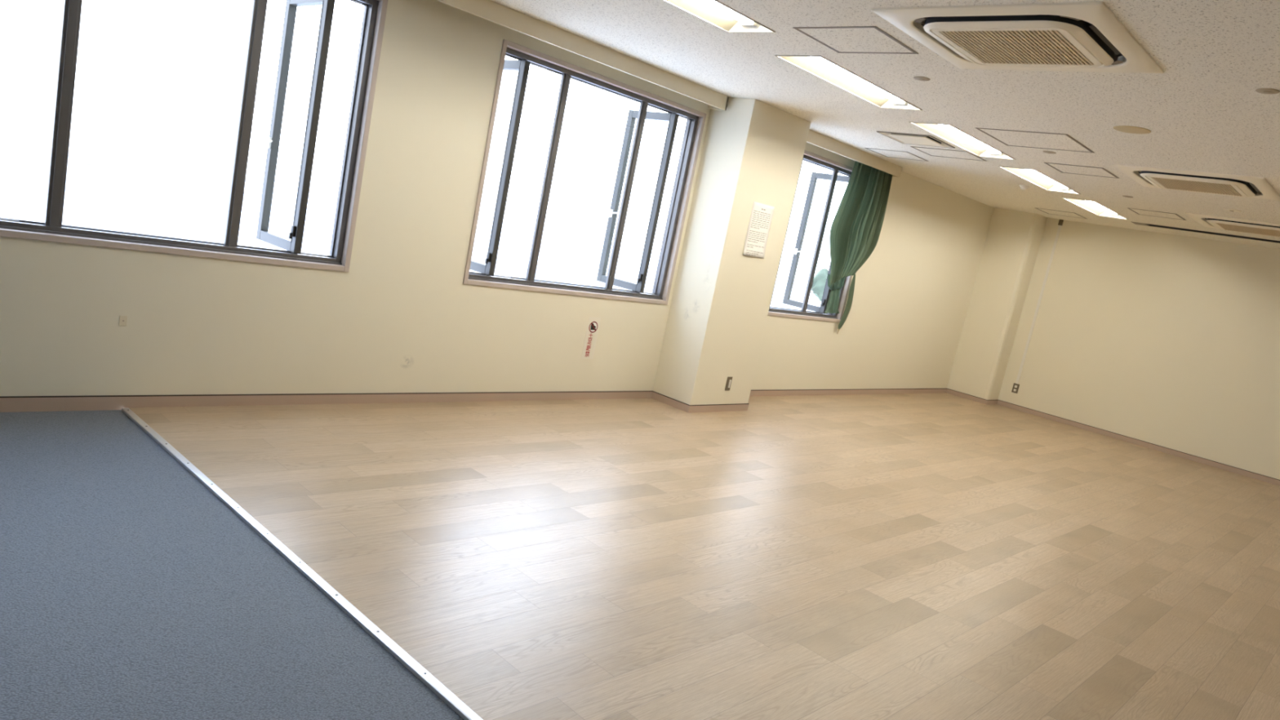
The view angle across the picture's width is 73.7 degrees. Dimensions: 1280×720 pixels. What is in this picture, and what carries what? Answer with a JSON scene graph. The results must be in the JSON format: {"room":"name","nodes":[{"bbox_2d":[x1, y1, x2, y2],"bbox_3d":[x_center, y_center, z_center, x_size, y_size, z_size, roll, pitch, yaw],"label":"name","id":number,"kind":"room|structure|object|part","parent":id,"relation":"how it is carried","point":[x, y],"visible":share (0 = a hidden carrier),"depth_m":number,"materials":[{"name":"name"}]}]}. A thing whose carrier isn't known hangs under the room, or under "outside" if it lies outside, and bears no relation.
{"room":"empty multipurpose room","nodes":[
{"label":"empty multipurpose room","id":0,"kind":"room"},
{"bbox_2d":[0,409,463,719],"bbox_3d":[-1.307,1.217,0.050,8.100,0.001,4.737,19,12,42],"label":"carpet","id":1,"kind":"object","parent":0,"point":[130,590],"visible":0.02,"depth_m":2.66,"materials":[{"name":"carpet"}]},
{"bbox_2d":[0,0,994,396],"bbox_3d":[-0.477,-0.932,6.308,0.130,2.554,14.920,19,12,42],"label":"wall","id":2,"kind":"structure","parent":0,"point":[403,317],"depth_m":5.26,"materials":[{"name":"beige paint"}]},
{"bbox_2d":[119,315,127,325],"bbox_3d":[-2.579,-0.196,4.258,0.006,0.052,0.034,19,12,42],"label":"cover plate","id":3,"kind":"object","parent":2,"relation":"attached to","point":[122,319],"visible":1,"depth_m":4.26,"materials":[{"name":"beige plastic"}]},
{"bbox_2d":[0,0,387,271],"bbox_3d":[-2.461,-1.372,4.359,0.572,1.573,2.037,19,12,42],"label":"window","id":4,"kind":"structure","parent":2,"relation":"in","point":[52,229],"depth_m":4.67,"materials":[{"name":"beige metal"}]},
{"bbox_3d":[-2.174,-1.276,5.013,0.039,0.064,0.119,2,13,-45],"label":"handle","id":5,"kind":"part","parent":4,"relation":"part of","materials":[{"name":"white plastic"}]},
{"bbox_3d":[-1.986,-1.363,4.896,0.530,1.433,0.042,20,12,42],"label":"sash","id":6,"kind":"part","parent":4,"relation":"part of","materials":[{"name":"grey glass"}]},
{"bbox_2d":[0,388,946,412],"bbox_3d":[-0.795,0.273,6.321,0.006,0.076,14.554,19,12,42],"label":"baseboard","id":7,"kind":"structure","parent":2,"relation":"attached to","point":[100,402],"depth_m":5.10,"materials":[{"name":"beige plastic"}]},
{"bbox_2d":[462,39,706,304],"bbox_3d":[-0.515,-1.314,6.439,0.572,1.573,2.039,19,12,42],"label":"window","id":8,"kind":"structure","parent":2,"relation":"in","point":[512,77],"depth_m":6.11,"materials":[{"name":"grey"}]},
{"bbox_3d":[-1.049,-1.331,5.876,0.406,1.333,0.001,19,12,42],"label":"sash pane","id":9,"kind":"part","parent":8,"relation":"part of","materials":[{"name":"clear glass"}]},
{"bbox_3d":[-1.049,-1.331,5.876,0.500,1.433,0.042,20,12,42],"label":"sash","id":10,"kind":"part","parent":8,"relation":"part of","materials":[{"name":"grey metal"}]},
{"bbox_3d":[-0.219,-1.218,7.102,0.039,0.064,0.119,2,13,-45],"label":"handle","id":11,"kind":"part","parent":8,"relation":"part of","materials":[{"name":"white plastic"}]},
{"bbox_3d":[-0.031,-1.304,6.986,0.530,1.433,0.042,20,12,42],"label":"sash","id":12,"kind":"part","parent":8,"relation":"part of","materials":[{"name":"grey metal"}]},
{"bbox_2d":[581,316,600,359],"bbox_3d":[-0.377,-0.169,6.599,0.003,0.332,0.124,19,12,42],"label":"sign","id":13,"kind":"object","parent":2,"relation":"attached to","point":[593,323],"visible":1,"depth_m":6.60,"materials":[{"name":"beige paper"}]},
{"bbox_2d":[768,150,853,322],"bbox_3d":[1.453,-1.254,8.543,0.572,1.573,1.937,19,12,42],"label":"window","id":14,"kind":"structure","parent":2,"relation":"in","point":[819,314],"depth_m":8.86,"materials":[{"name":"beige metal"}]},
{"bbox_3d":[1.706,-1.160,9.159,0.039,0.064,0.119,2,13,-45],"label":"handle","id":15,"kind":"part","parent":14,"relation":"part of","materials":[{"name":"white plastic"}]},
{"bbox_3d":[1.894,-1.246,9.043,0.530,1.433,0.042,20,12,42],"label":"sash","id":16,"kind":"part","parent":14,"relation":"part of","materials":[{"name":"grey"}]},
{"bbox_2d":[836,272,856,333],"bbox_3d":[2.207,-0.609,9.125,0.060,0.682,0.150,19,12,42],"label":"tieback","id":17,"kind":"object","parent":2,"relation":"attached to","point":[849,303],"visible":0.96,"depth_m":9.12,"materials":[{"name":"green fabric"}]},
{"bbox_2d":[128,392,1279,719],"bbox_3d":[3.740,1.357,5.440,8.100,0.001,10.332,19,12,42],"label":"floor","id":18,"kind":"structure","parent":0,"point":[938,556],"depth_m":4.10,"materials":[{"name":"brown wood"}]},
{"bbox_2d":[121,407,483,719],"bbox_3d":[0.268,1.259,1.716,8.082,0.017,0.034,19,12,41],"label":"threshold strip","id":19,"kind":"object","parent":18,"relation":"on","point":[411,664],"visible":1,"depth_m":2.94,"materials":[{"name":"silver metal"}]},
{"bbox_2d":[653,97,810,404],"bbox_3d":[0.769,-0.840,7.239,0.430,2.534,0.805,19,12,42],"label":"wall column","id":20,"kind":"structure","parent":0,"point":[753,149],"depth_m":6.99,"materials":[{"name":"beige paint"}]},
{"bbox_2d":[651,391,749,413],"bbox_3d":[0.528,0.362,7.430,0.436,0.076,0.817,19,12,42],"label":"baseboard","id":21,"kind":"structure","parent":20,"relation":"attached to","point":[686,407],"depth_m":7.18,"materials":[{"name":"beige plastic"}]},
{"bbox_2d":[724,377,732,390],"bbox_3d":[0.759,0.203,7.290,0.009,0.120,0.068,19,12,42],"label":"wall outlet","id":22,"kind":"object","parent":20,"relation":"attached to","point":[729,380],"visible":1,"depth_m":7.29,"materials":[{"name":"silver metal"}]},
{"bbox_2d":[743,201,774,258],"bbox_3d":[0.985,-1.069,7.046,0.014,0.436,0.296,19,12,42],"label":"paper notice","id":23,"kind":"object","parent":20,"relation":"attached to","point":[761,217],"visible":1,"depth_m":7.04,"materials":[{"name":"white paper"}]},
{"bbox_2d":[490,0,1279,248],"bbox_3d":[2.668,-1.143,3.371,8.100,0.001,14.920,19,12,42],"label":"ceiling","id":24,"kind":"structure","parent":0,"point":[1206,113],"depth_m":4.97,"materials":[{"name":"white paint"}]},
{"bbox_2d":[436,0,728,110],"bbox_3d":[-1.751,-2.126,4.278,0.181,0.107,6.966,19,12,42],"label":"box","id":25,"kind":"object","parent":24,"relation":"attached to","point":[489,10],"visible":1,"depth_m":5.64,"materials":[{"name":"cream painted wood"}]},
{"bbox_2d":[662,0,775,32],"bbox_3d":[0.163,-1.805,4.079,0.319,0.089,1.287,19,12,42],"label":"ceiling light","id":26,"kind":"object","parent":24,"relation":"attached to","point":[714,12],"visible":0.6,"depth_m":4.46,"materials":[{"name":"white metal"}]},
{"bbox_2d":[774,54,922,110],"bbox_3d":[1.348,-1.770,5.346,0.319,0.089,1.287,19,12,42],"label":"ceiling light","id":27,"kind":"object","parent":24,"relation":"attached to","point":[819,66],"visible":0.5,"depth_m":5.42,"materials":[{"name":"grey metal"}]},
{"bbox_2d":[806,129,902,177],"bbox_3d":[1.942,-2.015,8.225,0.181,0.107,2.150,19,12,42],"label":"box","id":28,"kind":"object","parent":24,"relation":"attached to","point":[816,139],"visible":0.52,"depth_m":8.21,"materials":[{"name":"beige wood"}]},
{"bbox_2d":[810,160,892,313],"bbox_3d":[2.195,-1.218,8.798,0.586,1.552,0.761,12,9,4],"label":"curtain","id":29,"kind":"object","parent":28,"relation":"hanging from","point":[858,220],"visible":0.98,"depth_m":8.75,"materials":[{"name":"green fabric"}]},
{"bbox_2d":[792,26,918,53],"bbox_3d":[1.088,-1.610,4.300,0.470,0.003,0.448,19,12,42],"label":"ceiling hatch","id":30,"kind":"object","parent":24,"relation":"attached to","point":[841,39],"visible":1,"depth_m":4.29,"materials":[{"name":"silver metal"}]},
{"bbox_2d":[865,147,927,160],"bbox_3d":[2.431,-1.947,8.081,0.442,0.003,0.444,19,12,42],"label":"ceiling hatch","id":31,"kind":"object","parent":24,"relation":"attached to","point":[890,153],"visible":1,"depth_m":8.07,"materials":[{"name":"silver metal"}]},
{"bbox_2d":[876,130,955,148],"bbox_3d":[2.265,-1.844,6.973,0.470,0.102,0.470,19,12,42],"label":"ceiling vent","id":32,"kind":"object","parent":24,"relation":"in","point":[904,138],"visible":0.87,"depth_m":6.94,"materials":[{"name":"beige plastic"}]},
{"bbox_3d":[2.256,-1.800,6.980,0.336,0.010,0.336,20,12,42],"label":"drop plate","id":33,"kind":"part","parent":32,"relation":"part of","materials":[{"name":"beige plastic"}]},
{"bbox_2d":[913,75,929,80],"bbox_3d":[1.593,-1.590,4.827,0.092,0.009,0.092,19,12,42],"label":"plate","id":34,"kind":"object","parent":24,"relation":"attached to","point":[917,77],"visible":1,"depth_m":4.81,"materials":[{"name":"beige metal"}]},
{"bbox_2d":[910,146,986,160],"bbox_3d":[2.671,-1.787,7.388,0.520,0.003,0.413,19,12,42],"label":"ceiling hatch","id":35,"kind":"object","parent":24,"relation":"attached to","point":[930,151],"visible":1,"depth_m":7.38,"materials":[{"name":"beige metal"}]},
{"bbox_2d":[909,121,1016,159],"bbox_3d":[2.533,-1.734,6.613,0.319,0.089,1.287,19,12,42],"label":"ceiling light","id":36,"kind":"object","parent":24,"relation":"attached to","point":[948,132],"visible":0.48,"depth_m":6.73,"materials":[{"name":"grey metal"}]},
{"bbox_2d":[871,1,1164,73],"bbox_3d":[1.667,-1.405,3.754,0.950,0.065,0.950,19,12,42],"label":"air conditioner","id":37,"kind":"object","parent":24,"relation":"attached to","point":[1086,36],"visible":1,"depth_m":3.63,"materials":[{"name":"beige plastic"}]},
{"bbox_2d":[939,30,1093,65],"bbox_3d":[1.661,-1.379,3.758,0.508,0.012,0.508,20,12,42],"label":"grille","id":38,"kind":"object","parent":37,"relation":"attached to","point":[1023,47],"depth_m":3.74,"materials":[{"name":"beige plastic"}]},
{"bbox_3d":[1.662,-1.381,3.757,0.674,0.017,0.674,20,12,42],"label":"intake panel","id":39,"kind":"part","parent":37,"relation":"part of","materials":[{"name":"beige plastic"}]},
{"bbox_2d":[1019,185,1029,190],"bbox_3d":[3.824,-1.714,8.497,0.096,0.040,0.096,19,12,42],"label":"smoke detector","id":40,"kind":"object","parent":24,"relation":"attached to","point":[1022,187],"visible":1,"depth_m":8.47,"materials":[{"name":"white plastic"}]},
{"bbox_2d":[975,127,1094,152],"bbox_3d":[2.770,-1.541,5.982,0.620,0.003,0.605,19,12,42],"label":"ceiling hatch","id":41,"kind":"object","parent":24,"relation":"attached to","point":[1058,141],"visible":1,"depth_m":5.96,"materials":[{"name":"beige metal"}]},
{"bbox_2d":[998,165,1080,194],"bbox_3d":[3.718,-1.698,7.879,0.319,0.089,1.287,19,12,42],"label":"ceiling light","id":42,"kind":"object","parent":24,"relation":"attached to","point":[1032,175],"visible":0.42,"depth_m":8.04,"materials":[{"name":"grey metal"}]},
{"bbox_2d":[1042,150,1056,153],"bbox_3d":[3.040,-1.540,6.335,0.092,0.009,0.092,19,12,42],"label":"plate","id":43,"kind":"object","parent":24,"relation":"attached to","point":[1044,151],"visible":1,"depth_m":6.32,"materials":[{"name":"beige metal"}]},
{"bbox_2d":[1034,207,1086,218],"bbox_3d":[5.069,-1.766,10.271,0.465,0.003,0.490,19,12,42],"label":"ceiling hatch","id":44,"kind":"object","parent":24,"relation":"attached to","point":[1046,211],"visible":1,"depth_m":10.26,"materials":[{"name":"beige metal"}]},
{"bbox_2d":[1044,162,1118,177],"bbox_3d":[3.549,-1.524,6.855,0.448,0.003,0.445,19,12,42],"label":"ceiling hatch","id":45,"kind":"object","parent":24,"relation":"attached to","point":[1064,168],"visible":1,"depth_m":6.84,"materials":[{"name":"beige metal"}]},
{"bbox_2d":[1062,197,1128,219],"bbox_3d":[4.904,-1.663,9.146,0.319,0.089,1.287,19,12,42],"label":"ceiling light","id":46,"kind":"object","parent":24,"relation":"attached to","point":[1093,206],"visible":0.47,"depth_m":9.33,"materials":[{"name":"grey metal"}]},
{"bbox_2d":[1113,125,1151,133],"bbox_3d":[2.910,-1.361,5.048,0.200,0.006,0.200,19,12,42],"label":"ceiling speaker","id":47,"kind":"object","parent":24,"relation":"attached to","point":[1129,129],"visible":1,"depth_m":5.03,"materials":[{"name":"beige plastic"}]},
{"bbox_2d":[1128,208,1186,220],"bbox_3d":[5.200,-1.469,8.586,0.440,0.003,0.440,19,12,42],"label":"ceiling hatch","id":48,"kind":"object","parent":24,"relation":"attached to","point":[1145,212],"visible":1,"depth_m":8.58,"materials":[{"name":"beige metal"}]},
{"bbox_2d":[1111,164,1279,200],"bbox_3d":[4.144,-1.320,6.338,0.950,0.065,0.950,19,12,42],"label":"air conditioner","id":49,"kind":"object","parent":24,"relation":"attached to","point":[1253,187],"visible":0.98,"depth_m":6.20,"materials":[{"name":"beige plastic"}]},
{"bbox_2d":[1151,177,1241,195],"bbox_3d":[4.138,-1.294,6.342,0.508,0.012,0.508,20,12,42],"label":"grille","id":50,"kind":"object","parent":49,"relation":"attached to","point":[1231,189],"depth_m":6.33,"materials":[{"name":"beige plastic"}]},
{"bbox_3d":[4.139,-1.297,6.341,0.674,0.017,0.674,20,12,42],"label":"intake panel","id":51,"kind":"part","parent":49,"relation":"part of","materials":[{"name":"beige plastic"}]},
{"bbox_2d":[1130,221,1279,243],"bbox_3d":[7.247,-1.054,8.261,4.520,0.104,0.224,19,12,42],"label":"ceiling vent","id":52,"kind":"object","parent":24,"relation":"in","point":[1135,223],"visible":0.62,"depth_m":9.34,"materials":[{"name":"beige metal"}]},
{"bbox_2d":[1222,208,1241,212],"bbox_3d":[5.103,-1.288,7.357,0.140,0.009,0.140,19,12,42],"label":"plate","id":53,"kind":"object","parent":24,"relation":"attached to","point":[1224,209],"visible":1,"depth_m":7.34,"materials":[{"name":"beige plastic"}]},
{"bbox_2d":[1185,213,1279,236],"bbox_3d":[5.824,-1.267,8.120,0.950,0.065,0.950,19,12,42],"label":"air conditioner","id":54,"kind":"object","parent":24,"relation":"attached to","point":[1260,228],"visible":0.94,"depth_m":8.02,"materials":[{"name":"beige plastic"}]},
{"bbox_3d":[5.826,-1.277,8.118,0.950,0.044,0.950,20,12,42],"label":"panel","id":55,"kind":"part","parent":54,"relation":"part of","materials":[{"name":"beige plastic"}]},
{"bbox_3d":[5.819,-1.244,8.123,0.674,0.017,0.674,20,12,42],"label":"intake panel","id":56,"kind":"part","parent":54,"relation":"part of","materials":[{"name":"beige plastic"}]},
{"bbox_2d":[1216,222,1279,236],"bbox_3d":[5.819,-1.241,8.124,0.508,0.012,0.508,20,12,42],"label":"grille","id":57,"kind":"object","parent":54,"relation":"attached to","point":[1236,228],"depth_m":8.13,"materials":[{"name":"beige plastic"}]},
{"bbox_2d":[1255,88,1279,93],"bbox_3d":[2.762,-1.182,3.756,0.088,0.009,0.088,19,12,42],"label":"plate","id":58,"kind":"object","parent":24,"relation":"attached to","point":[1264,91],"visible":1,"depth_m":3.74,"materials":[{"name":"beige metal"}]},
{"bbox_2d":[946,208,1047,399],"bbox_3d":[4.743,-0.712,11.430,0.630,2.654,0.420,19,12,42],"label":"wall pier","id":59,"kind":"object","parent":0,"point":[1011,246],"visible":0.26,"depth_m":11.24,"materials":[{"name":"beige paint"}]},
{"bbox_2d":[998,217,1279,479],"bbox_3d":[7.537,0.062,9.068,8.230,2.904,0.100,19,12,42],"label":"wall","id":60,"kind":"structure","parent":0,"point":[1171,341],"depth_m":10.25,"materials":[{"name":"beige paint"}]},
{"bbox_2d":[1011,382,1019,393],"bbox_3d":[4.998,0.376,11.355,0.076,0.124,0.017,19,12,42],"label":"wall outlet","id":61,"kind":"object","parent":60,"relation":"attached to","point":[1015,386],"visible":1,"depth_m":11.35,"materials":[{"name":"silver metal"}]},
{"bbox_2d":[1015,219,1063,383],"bbox_3d":[5.221,-0.747,11.170,0.048,2.196,0.028,19,12,42],"label":"cable conduit","id":62,"kind":"object","parent":60,"relation":"attached to","point":[1060,221],"visible":1,"depth_m":11.16,"materials":[{"name":"white plastic"}]},
{"bbox_2d":[946,388,1279,485],"bbox_3d":[7.146,1.434,9.076,8.094,0.076,0.366,19,12,42],"label":"baseboard","id":63,"kind":"structure","parent":60,"relation":"attached to","point":[1233,469],"depth_m":10.47,"materials":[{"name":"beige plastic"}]},
{"label":"outside","id":64,"kind":"structure","parent":0,"visible":0},
{"bbox_2d":[0,132,828,313],"bbox_3d":[-71.889,-26.808,143.350,294.700,0.001,410.000,19,12,42],"label":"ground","id":65,"kind":"structure","parent":64,"point":[21,157],"depth_m":174.23,"materials":[{"name":"white"}]},
{"bbox_2d":[0,153,631,290],"bbox_3d":[-32.399,-17.445,121.905,90.344,3.996,129.539,19,12,42],"label":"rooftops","id":66,"kind":"object","parent":65,"relation":"on","point":[108,189],"visible":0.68,"depth_m":96.17,"materials":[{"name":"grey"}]}
]}

